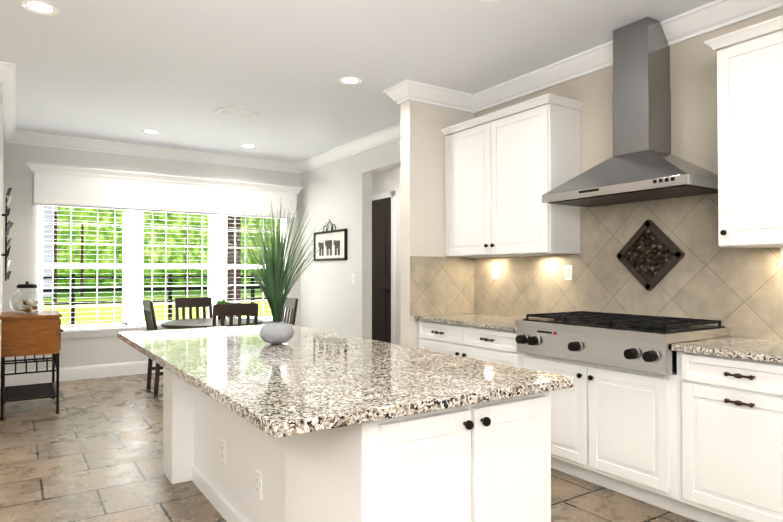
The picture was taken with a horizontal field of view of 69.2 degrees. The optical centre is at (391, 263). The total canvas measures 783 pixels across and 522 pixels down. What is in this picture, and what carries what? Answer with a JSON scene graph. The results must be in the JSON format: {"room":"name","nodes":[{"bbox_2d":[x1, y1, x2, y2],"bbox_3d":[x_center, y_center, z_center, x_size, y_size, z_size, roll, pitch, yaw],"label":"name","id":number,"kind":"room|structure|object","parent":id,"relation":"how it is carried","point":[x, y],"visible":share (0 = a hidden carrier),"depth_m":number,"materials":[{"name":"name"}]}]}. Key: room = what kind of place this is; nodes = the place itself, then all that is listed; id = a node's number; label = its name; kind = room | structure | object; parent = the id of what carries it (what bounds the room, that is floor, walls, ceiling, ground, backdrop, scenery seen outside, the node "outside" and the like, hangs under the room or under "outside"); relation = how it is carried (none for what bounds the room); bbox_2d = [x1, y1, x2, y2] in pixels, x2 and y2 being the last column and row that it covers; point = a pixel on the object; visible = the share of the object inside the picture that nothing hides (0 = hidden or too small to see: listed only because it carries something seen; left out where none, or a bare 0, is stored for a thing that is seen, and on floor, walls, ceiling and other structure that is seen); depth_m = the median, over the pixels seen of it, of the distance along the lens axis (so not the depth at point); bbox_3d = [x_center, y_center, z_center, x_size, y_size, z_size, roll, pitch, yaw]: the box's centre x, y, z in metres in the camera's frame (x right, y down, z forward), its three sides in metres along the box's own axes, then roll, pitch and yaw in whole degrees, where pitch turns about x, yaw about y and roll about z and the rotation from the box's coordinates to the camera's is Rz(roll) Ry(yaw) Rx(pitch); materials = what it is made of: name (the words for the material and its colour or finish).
{"room":"kitchen","nodes":[
{"label":"kitchen","id":0,"kind":"room"},
{"bbox_2d":[0,102,1,122],"bbox_3d":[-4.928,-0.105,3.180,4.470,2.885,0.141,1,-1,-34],"label":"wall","id":1,"kind":"structure","parent":0,"point":[0,102],"depth_m":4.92,"materials":[{"name":"white paint"}]},
{"bbox_2d":[0,61,15,87],"bbox_3d":[-4.769,-1.481,3.157,4.468,0.131,0.108,1,-1,-34],"label":"crown molding","id":2,"kind":"structure","parent":1,"relation":"attached to","point":[7,70],"depth_m":4.38,"materials":[{"name":"white wood"}]},
{"bbox_2d":[0,123,7,380],"bbox_3d":[-3.809,-0.071,5.409,0.140,2.885,2.280,1,-1,-34],"label":"wall","id":3,"kind":"structure","parent":0,"point":[2,144],"depth_m":5.81,"materials":[{"name":"white paint"}]},
{"bbox_2d":[1,188,13,280],"bbox_3d":[-3.839,-0.289,5.678,0.103,0.933,0.309,1,-1,-34],"label":"metal wall art","id":4,"kind":"object","parent":3,"relation":"attached to","point":[9,224],"visible":1,"depth_m":5.69,"materials":[{"name":"grey metal"}]},
{"bbox_2d":[0,84,15,143],"bbox_3d":[-3.626,-1.448,5.378,0.108,0.131,2.310,1,-1,-34],"label":"crown molding","id":5,"kind":"structure","parent":3,"relation":"attached to","point":[7,95],"depth_m":5.42,"materials":[{"name":"white wood"}]},
{"bbox_2d":[4,143,299,371],"bbox_3d":[-2.966,-0.041,7.421,3.770,2.885,0.140,1,-1,-34],"label":"wall","id":6,"kind":"structure","parent":0,"point":[23,253],"depth_m":6.94,"materials":[{"name":"white paint"}]},
{"bbox_2d":[38,206,127,327],"bbox_3d":[-3.756,0.009,6.938,0.960,1.570,0.060,1,-1,-34],"label":"window","id":7,"kind":"structure","parent":6,"relation":"in","point":[123,265],"depth_m":6.94,"materials":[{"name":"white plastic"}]},
{"bbox_2d":[39,278,78,308],"bbox_3d":[-3.944,0.354,6.735,0.398,0.349,0.048,1,-1,-34],"label":"window blinds","id":8,"kind":"object","parent":7,"relation":"attached to","point":[53,278],"depth_m":6.67,"materials":[{"name":"white plastic"}]},
{"bbox_2d":[42,206,78,249],"bbox_3d":[-3.935,-0.417,6.752,0.373,0.504,0.048,1,-1,-34],"label":"window blinds","id":9,"kind":"object","parent":7,"relation":"attached to","point":[53,224],"depth_m":6.69,"materials":[{"name":"white plastic"}]},
{"bbox_2d":[61,210,101,240],"bbox_3d":[-3.752,-0.454,6.874,0.428,0.351,0.048,1,-1,-34],"label":"window blinds","id":10,"kind":"object","parent":7,"relation":"attached to","point":[61,210],"depth_m":6.84,"materials":[{"name":"white plastic"}]},
{"bbox_2d":[81,211,105,226],"bbox_3d":[-3.647,-0.540,6.945,0.262,0.177,0.048,1,-1,-34],"label":"window blinds","id":11,"kind":"object","parent":7,"relation":"attached to","point":[81,211],"depth_m":6.95,"materials":[{"name":"white plastic"}]},
{"bbox_2d":[60,297,126,329],"bbox_3d":[-3.632,0.602,6.938,0.717,0.377,0.048,1,-1,-34],"label":"window blinds","id":12,"kind":"object","parent":7,"relation":"attached to","point":[120,325],"depth_m":6.91,"materials":[{"name":"white plastic"}]},
{"bbox_2d":[98,231,124,272],"bbox_3d":[-3.479,-0.141,7.050,0.289,0.509,0.048,1,-1,-34],"label":"window blinds","id":13,"kind":"object","parent":7,"relation":"attached to","point":[106,231],"depth_m":7.09,"materials":[{"name":"white plastic"}]},
{"bbox_2d":[5,361,162,386],"bbox_3d":[-2.860,1.321,7.377,3.640,0.160,0.017,1,-1,-34],"label":"baseboard","id":14,"kind":"structure","parent":6,"relation":"attached to","point":[99,371],"depth_m":6.81,"materials":[{"name":"white wood"}]},
{"bbox_2d":[16,130,295,172],"bbox_3d":[-2.881,-1.419,7.349,3.530,0.131,0.108,1,-1,-34],"label":"crown molding","id":15,"kind":"structure","parent":6,"relation":"attached to","point":[22,137],"depth_m":7.20,"materials":[{"name":"white wood"}]},
{"bbox_2d":[26,162,303,219],"bbox_3d":[-2.739,-0.888,7.372,3.380,0.467,0.208,1,-1,-34],"label":"cornice valance","id":16,"kind":"object","parent":6,"relation":"attached to","point":[54,185],"visible":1,"depth_m":7.16,"materials":[{"name":"white"}]},
{"bbox_2d":[61,319,289,338],"bbox_3d":[-2.826,0.852,7.440,3.200,0.100,0.130,1,-1,-34],"label":"window sill","id":17,"kind":"structure","parent":6,"relation":"attached to","point":[85,333],"depth_m":6.92,"materials":[{"name":"white wood"}]},
{"bbox_2d":[140,211,212,322],"bbox_3d":[-2.852,0.018,7.538,0.930,1.570,0.060,1,-1,-34],"label":"window","id":18,"kind":"structure","parent":6,"relation":"in","point":[209,266],"depth_m":7.53,"materials":[{"name":"white plastic"}]},
{"bbox_2d":[140,273,195,301],"bbox_3d":[-2.917,0.312,7.416,0.682,0.360,0.048,1,-1,-34],"label":"window blinds","id":19,"kind":"object","parent":18,"relation":"attached to","point":[152,282],"depth_m":7.31,"materials":[{"name":"white plastic"}]},
{"bbox_2d":[184,258,212,296],"bbox_3d":[-2.598,0.190,7.630,0.368,0.511,0.048,1,-1,-34],"label":"window blinds","id":20,"kind":"object","parent":18,"relation":"attached to","point":[202,260],"depth_m":7.64,"materials":[{"name":"white plastic"}]},
{"bbox_2d":[225,216,283,318],"bbox_3d":[-1.964,0.027,8.126,0.900,1.570,0.060,1,-1,-34],"label":"window","id":21,"kind":"structure","parent":6,"relation":"in","point":[227,266],"depth_m":8.05,"materials":[{"name":"white plastic"}]},
{"bbox_2d":[225,219,260,303],"bbox_3d":[-2.091,-0.027,7.970,0.501,1.172,0.048,1,-1,-34],"label":"window blinds","id":22,"kind":"object","parent":21,"relation":"attached to","point":[234,227],"depth_m":7.93,"materials":[{"name":"white plastic"}]},
{"bbox_2d":[260,297,272,319],"bbox_3d":[-1.803,0.649,8.151,0.180,0.319,0.048,1,-1,-34],"label":"window blinds","id":23,"kind":"object","parent":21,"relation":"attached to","point":[270,318],"depth_m":8.16,"materials":[{"name":"white plastic"}]},
{"bbox_2d":[0,373,697,521],"bbox_3d":[-1.123,1.367,1.817,9.630,0.100,11.480,1,-1,-34],"label":"floor","id":24,"kind":"structure","parent":0,"point":[92,451],"depth_m":3.65,"materials":[{"name":"tile"}]},
{"bbox_2d":[0,310,62,419],"bbox_3d":[-3.398,0.921,5.373,0.502,0.900,0.760,1,-1,-34],"label":"side table","id":25,"kind":"object","parent":24,"relation":"on","point":[25,334],"visible":1,"depth_m":5.10,"materials":[{"name":"brown wood"}]},
{"bbox_2d":[9,281,43,313],"bbox_3d":[-3.377,0.317,5.258,0.273,0.303,0.273,1,-1,-34],"label":"shell jar","id":26,"kind":"object","parent":25,"relation":"on","point":[28,303],"visible":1,"depth_m":5.22,"materials":[{"name":"clear glass"}]},
{"bbox_2d":[142,300,162,394],"bbox_3d":[-2.436,0.891,6.210,0.480,0.985,0.430,1,-1,-34],"label":"chair","id":27,"kind":"object","parent":24,"relation":"on","point":[149,315],"visible":0.35,"depth_m":6.06,"materials":[{"name":"brown wood"}]},
{"bbox_2d":[175,297,212,319],"bbox_3d":[-2.234,0.896,6.566,0.430,0.985,0.480,1,-1,-34],"label":"chair","id":28,"kind":"object","parent":24,"relation":"on","point":[196,302],"visible":0.31,"depth_m":6.74,"materials":[{"name":"brown wood"}]},
{"bbox_2d":[161,318,261,328],"bbox_3d":[-1.925,1.004,6.116,1.040,0.756,1.040,1,-1,-34],"label":"dining table","id":29,"kind":"object","parent":24,"relation":"on","point":[190,323],"visible":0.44,"depth_m":5.92,"materials":[{"name":"brown wood"}]},
{"bbox_2d":[216,299,227,318],"bbox_3d":[-1.919,0.518,6.418,0.144,0.222,0.156,1,-1,-34],"label":"potted plant","id":30,"kind":"object","parent":29,"relation":"on","point":[223,301],"visible":0.35,"depth_m":6.39,"materials":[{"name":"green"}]},
{"bbox_2d":[212,303,257,326],"bbox_3d":[-1.589,0.882,5.639,0.430,0.985,0.480,0,-1,-26],"label":"chair","id":31,"kind":"object","parent":24,"relation":"on","point":[238,310],"visible":0.25,"depth_m":5.44,"materials":[{"name":"brown wood"}]},
{"bbox_2d":[280,298,297,324],"bbox_3d":[-1.379,0.895,6.515,0.480,0.985,0.430,1,-1,-34],"label":"chair","id":32,"kind":"object","parent":24,"relation":"on","point":[291,303],"visible":0.31,"depth_m":6.57,"materials":[{"name":"brown wood"}]},
{"bbox_2d":[163,368,565,521],"bbox_3d":[-0.426,0.893,2.850,0.844,0.880,2.537,1,-1,-34],"label":"kitchen island","id":33,"kind":"object","parent":24,"relation":"on","point":[482,462],"depth_m":1.91,"materials":[{"name":"wood"},{"name":"white painted wood"},{"name":"black metal"}]},
{"bbox_2d":[221,439,225,463],"bbox_3d":[-0.890,0.995,2.998,0.008,0.114,0.070,1,-1,-34],"label":"outlet","id":34,"kind":"object","parent":33,"relation":"attached to","point":[223,444],"depth_m":2.99,"materials":[{"name":"white plastic"}]},
{"bbox_2d":[255,469,261,499],"bbox_3d":[-0.602,0.999,2.564,0.008,0.114,0.070,1,-1,-34],"label":"outlet","id":35,"kind":"object","parent":33,"relation":"attached to","point":[258,484],"depth_m":2.56,"materials":[{"name":"white plastic"}]},
{"bbox_2d":[117,324,573,439],"bbox_3d":[-0.531,0.435,2.779,1.124,0.034,2.576,1,-1,-34],"label":"island countertop","id":36,"kind":"structure","parent":33,"relation":"on","point":[317,380],"depth_m":2.04,"materials":[{"name":"stone"}]},
{"bbox_2d":[205,203,334,343],"bbox_3d":[-0.615,0.038,3.002,0.786,0.763,0.768,1,-1,-34],"label":"potted plant","id":37,"kind":"object","parent":36,"relation":"on","point":[275,289],"visible":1,"depth_m":2.92,"materials":[{"name":"plant"}]},
{"bbox_2d":[418,321,521,367],"bbox_3d":[0.820,0.917,4.522,0.663,0.882,1.206,1,-1,-34],"label":"base cabinet","id":38,"kind":"object","parent":24,"relation":"on","point":[498,346],"depth_m":4.27,"materials":[{"name":"white wood"}]},
{"bbox_2d":[414,313,530,332],"bbox_3d":[0.814,0.460,4.521,0.682,0.032,1.212,1,-1,-34],"label":"countertop","id":39,"kind":"structure","parent":38,"relation":"on","point":[475,320],"depth_m":4.48,"materials":[{"name":"beige stone"}]},
{"bbox_2d":[522,352,677,513],"bbox_3d":[1.449,0.968,3.573,0.663,0.752,1.070,1,-1,-34],"label":"base cabinet","id":40,"kind":"object","parent":24,"relation":"on","point":[613,430],"depth_m":3.25,"materials":[{"name":"white wood"}]},
{"bbox_2d":[515,311,730,374],"bbox_3d":[1.385,0.461,3.537,0.707,0.248,1.054,1,-1,-34],"label":"gas rangetop","id":41,"kind":"object","parent":40,"relation":"on","point":[636,342],"visible":1,"depth_m":3.27,"materials":[{"name":"silver metal"}]},
{"bbox_2d":[674,353,782,521],"bbox_3d":[1.921,0.892,2.863,0.663,0.882,0.635,1,-1,-34],"label":"base cabinet","id":42,"kind":"object","parent":24,"relation":"on","point":[698,436],"depth_m":2.73,"materials":[{"name":"white wood"}]},
{"bbox_2d":[671,337,782,364],"bbox_3d":[2.703,0.417,1.673,0.682,0.032,3.505,1,-1,-34],"label":"countertop","id":43,"kind":"structure","parent":42,"relation":"on","point":[740,348],"depth_m":2.82,"materials":[{"name":"beige stone"}]},
{"bbox_2d":[0,0,714,162],"bbox_3d":[-1.123,-1.617,1.862,9.630,0.100,11.480,1,-1,-34],"label":"ceiling","id":44,"kind":"structure","parent":0,"point":[176,74],"depth_m":4.24,"materials":[{"name":"white paint"}]},
{"bbox_2d":[21,0,58,15],"bbox_3d":[-2.117,-1.539,3.422,0.196,0.008,0.196,1,-1,-34],"label":"recessed light","id":45,"kind":"object","parent":44,"relation":"in","point":[36,7],"visible":1,"depth_m":3.42,"materials":[{"name":"white"}]},
{"bbox_2d":[141,129,159,133],"bbox_3d":[-2.736,-1.494,6.455,0.196,0.008,0.196,1,-1,-34],"label":"recessed light","id":46,"kind":"object","parent":44,"relation":"in","point":[148,131],"visible":0.98,"depth_m":6.45,"materials":[{"name":"white"}]},
{"bbox_2d":[215,107,258,118],"bbox_3d":[-1.546,-1.504,5.673,0.380,0.012,0.200,1,-1,-34],"label":"ceiling vent","id":47,"kind":"object","parent":44,"relation":"in","point":[235,112],"visible":0.98,"depth_m":5.66,"materials":[{"name":"white"}]},
{"bbox_2d":[241,144,256,147],"bbox_3d":[-1.808,-1.483,7.190,0.196,0.008,0.196,1,-1,-34],"label":"recessed light","id":48,"kind":"object","parent":44,"relation":"in","point":[248,146],"visible":0.94,"depth_m":7.21,"materials":[{"name":"white"}]},
{"bbox_2d":[338,76,361,84],"bbox_3d":[-0.344,-1.520,4.730,0.196,0.008,0.196,1,-1,-34],"label":"recessed light","id":49,"kind":"object","parent":44,"relation":"in","point":[349,80],"visible":0.98,"depth_m":4.73,"materials":[{"name":"white"}]},
{"bbox_2d":[480,0,501,1],"bbox_3d":[0.582,-1.542,3.244,0.196,0.008,0.196,1,-1,-34],"label":"recessed light","id":50,"kind":"object","parent":44,"relation":"in","point":[490,0],"visible":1,"depth_m":3.33,"materials":[{"name":"white"}]},
{"bbox_2d":[396,100,471,347],"bbox_3d":[0.417,-0.076,5.081,0.720,2.885,0.140,1,-1,-34],"label":"wall","id":51,"kind":"structure","parent":0,"point":[408,167],"depth_m":4.93,"materials":[{"name":"white paint"}]},
{"bbox_2d":[383,87,399,104],"bbox_3d":[0.267,-1.452,5.139,0.728,0.131,0.128,1,-1,-34],"label":"crown molding","id":52,"kind":"structure","parent":51,"relation":"attached to","point":[388,91],"depth_m":4.96,"materials":[{"name":"white wood"}]},
{"bbox_2d":[392,79,471,111],"bbox_3d":[0.390,-1.454,4.953,0.728,0.131,0.138,1,-1,-34],"label":"crown molding","id":53,"kind":"structure","parent":51,"relation":"attached to","point":[406,90],"depth_m":4.91,"materials":[{"name":"white wood"}]},
{"bbox_2d":[300,7,782,343],"bbox_3d":[1.845,-0.097,3.724,0.140,2.885,11.340,1,-1,-34],"label":"wall","id":54,"kind":"structure","parent":0,"point":[341,191],"depth_m":6.92,"materials":[{"name":"white paint"}]},
{"bbox_2d":[314,219,346,260],"bbox_3d":[-0.830,-0.315,7.606,0.028,0.559,0.920,1,-1,-34],"label":"picture frame","id":55,"kind":"object","parent":54,"relation":"attached to","point":[332,251],"visible":0.94,"depth_m":7.55,"materials":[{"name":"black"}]},
{"bbox_2d":[296,123,399,172],"bbox_3d":[-0.376,-1.426,6.868,0.108,0.131,3.680,1,-1,-34],"label":"crown molding","id":56,"kind":"structure","parent":54,"relation":"attached to","point":[392,133],"depth_m":7.02,"materials":[{"name":"white wood"}]},
{"bbox_2d":[372,191,394,343],"bbox_3d":[-0.166,0.167,8.776,0.079,2.510,0.688,1,-1,-34],"label":"hall door","id":57,"kind":"structure","parent":54,"relation":"in","point":[383,267],"depth_m":8.71,"materials":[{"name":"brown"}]},
{"bbox_2d":[441,93,583,256],"bbox_3d":[0.936,-0.629,4.615,0.392,1.127,1.219,1,-1,-34],"label":"upper cabinet","id":58,"kind":"object","parent":54,"relation":"attached to","point":[503,175],"visible":1,"depth_m":4.34,"materials":[{"name":"white wood"}]},
{"bbox_2d":[466,254,552,257],"bbox_3d":[0.940,-0.059,4.648,0.080,0.011,0.900,1,-1,-34],"label":"under-cabinet light","id":59,"kind":"object","parent":58,"relation":"attached to","point":[511,256],"visible":0.93,"depth_m":4.53,"materials":[{"name":"white plastic"}]},
{"bbox_2d":[410,193,782,339],"bbox_3d":[2.057,-0.010,2.615,0.729,0.849,5.779,1,-1,-34],"label":"tile backsplash","id":60,"kind":"structure","parent":54,"relation":"attached to","point":[739,291],"depth_m":3.93,"materials":[{"name":"beige tile"}]},
{"bbox_2d":[492,266,497,278],"bbox_3d":[0.908,0.080,4.984,0.008,0.114,0.070,1,-1,-34],"label":"outlet","id":61,"kind":"object","parent":60,"relation":"attached to","point":[494,268],"depth_m":4.98,"materials":[{"name":"white plastic"}]},
{"bbox_2d":[564,265,571,279],"bbox_3d":[1.346,0.070,4.324,0.008,0.114,0.070,1,-1,-34],"label":"outlet","id":62,"kind":"object","parent":60,"relation":"attached to","point":[567,272],"depth_m":4.32,"materials":[{"name":"white plastic"}]},
{"bbox_2d":[616,220,684,290],"bbox_3d":[1.706,-0.054,3.764,0.030,0.469,0.469,1,-1,-34],"label":"art","id":63,"kind":"object","parent":60,"relation":"attached to","point":[650,255],"visible":1,"depth_m":3.75,"materials":[{"name":"brown stone"}]},
{"bbox_2d":[469,0,782,112],"bbox_3d":[2.725,-1.496,2.193,0.108,0.131,7.260,1,-1,-34],"label":"crown molding","id":64,"kind":"structure","parent":54,"relation":"attached to","point":[704,19],"depth_m":4.02,"materials":[{"name":"white wood"}]},
{"bbox_2d":[542,17,717,206],"bbox_3d":[1.525,-0.978,3.633,0.503,1.122,1.020,1,-1,-34],"label":"range hood","id":65,"kind":"object","parent":54,"relation":"attached to","point":[642,163],"visible":0.96,"depth_m":3.59,"materials":[{"name":"silver metal"}]},
{"bbox_2d":[712,23,782,247],"bbox_3d":[2.073,-0.628,2.938,0.351,1.075,0.584,1,-1,-34],"label":"upper cabinet","id":66,"kind":"object","parent":54,"relation":"attached to","point":[750,131],"depth_m":2.94,"materials":[{"name":"white wood"}]},
{"bbox_2d":[779,246,782,269],"bbox_3d":[2.143,-0.018,2.853,0.124,0.146,0.320,1,-1,-34],"label":"paper towel holder","id":67,"kind":"object","parent":66,"relation":"attached to","point":[781,256],"visible":0.97,"depth_m":2.97,"materials":[{"name":"white"}]},
{"label":"outside","id":68,"kind":"structure","parent":0,"visible":0},
{"bbox_2d":[43,289,271,324],"bbox_3d":[-1.773,1.796,29.793,130.000,0.001,35.850,1,-1,-34],"label":"lawn","id":69,"kind":"structure","parent":68,"point":[82,312],"depth_m":22.12,"materials":[{"name":"green plant"}]},
{"bbox_2d":[43,206,57,296],"bbox_3d":[-21.460,-1.196,32.289,3.900,6.060,6.000,1,-1,-34],"label":"house","id":70,"kind":"structure","parent":69,"relation":"on","point":[47,249],"depth_m":30.63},
{"bbox_2d":[52,212,56,301],"bbox_3d":[-15.193,-0.296,25.632,0.180,4.060,0.171,0,-1,20],"label":"trunk","id":71,"kind":"object","parent":69,"relation":"on","point":[54,294],"depth_m":25.58,"materials":[{"name":"brown plant"}]},
{"bbox_2d":[80,224,83,295],"bbox_3d":[-17.176,-0.208,31.516,0.152,4.060,0.160,1,-1,-34],"label":"trunk","id":72,"kind":"object","parent":69,"relation":"on","point":[82,225],"depth_m":31.47,"materials":[{"name":"brown plant"}]},
{"bbox_2d":[43,273,265,323],"bbox_3d":[4.896,1.045,23.368,46.000,1.310,0.090,1,-1,-34],"label":"fence","id":73,"kind":"object","parent":69,"relation":"on","point":[169,277],"visible":0.21,"depth_m":15.26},
{"bbox_2d":[185,226,188,294],"bbox_3d":[-12.124,-0.176,33.667,0.190,4.060,0.200,1,-1,-34],"label":"trunk","id":74,"kind":"object","parent":69,"relation":"on","point":[186,226],"depth_m":33.62,"materials":[{"name":"brown plant"}]},
{"bbox_2d":[227,216,240,317],"bbox_3d":[-2.858,-1.026,10.303,0.260,5.060,0.247,0,-1,20],"label":"trunk","id":75,"kind":"object","parent":69,"relation":"on","point":[230,273],"depth_m":10.19,"materials":[{"name":"brown plant"}]},
{"bbox_2d":[57,207,278,291],"bbox_3d":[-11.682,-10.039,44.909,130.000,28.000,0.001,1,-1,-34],"label":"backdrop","id":76,"kind":"structure","parent":68,"point":[107,252],"depth_m":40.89,"materials":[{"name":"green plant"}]}
]}

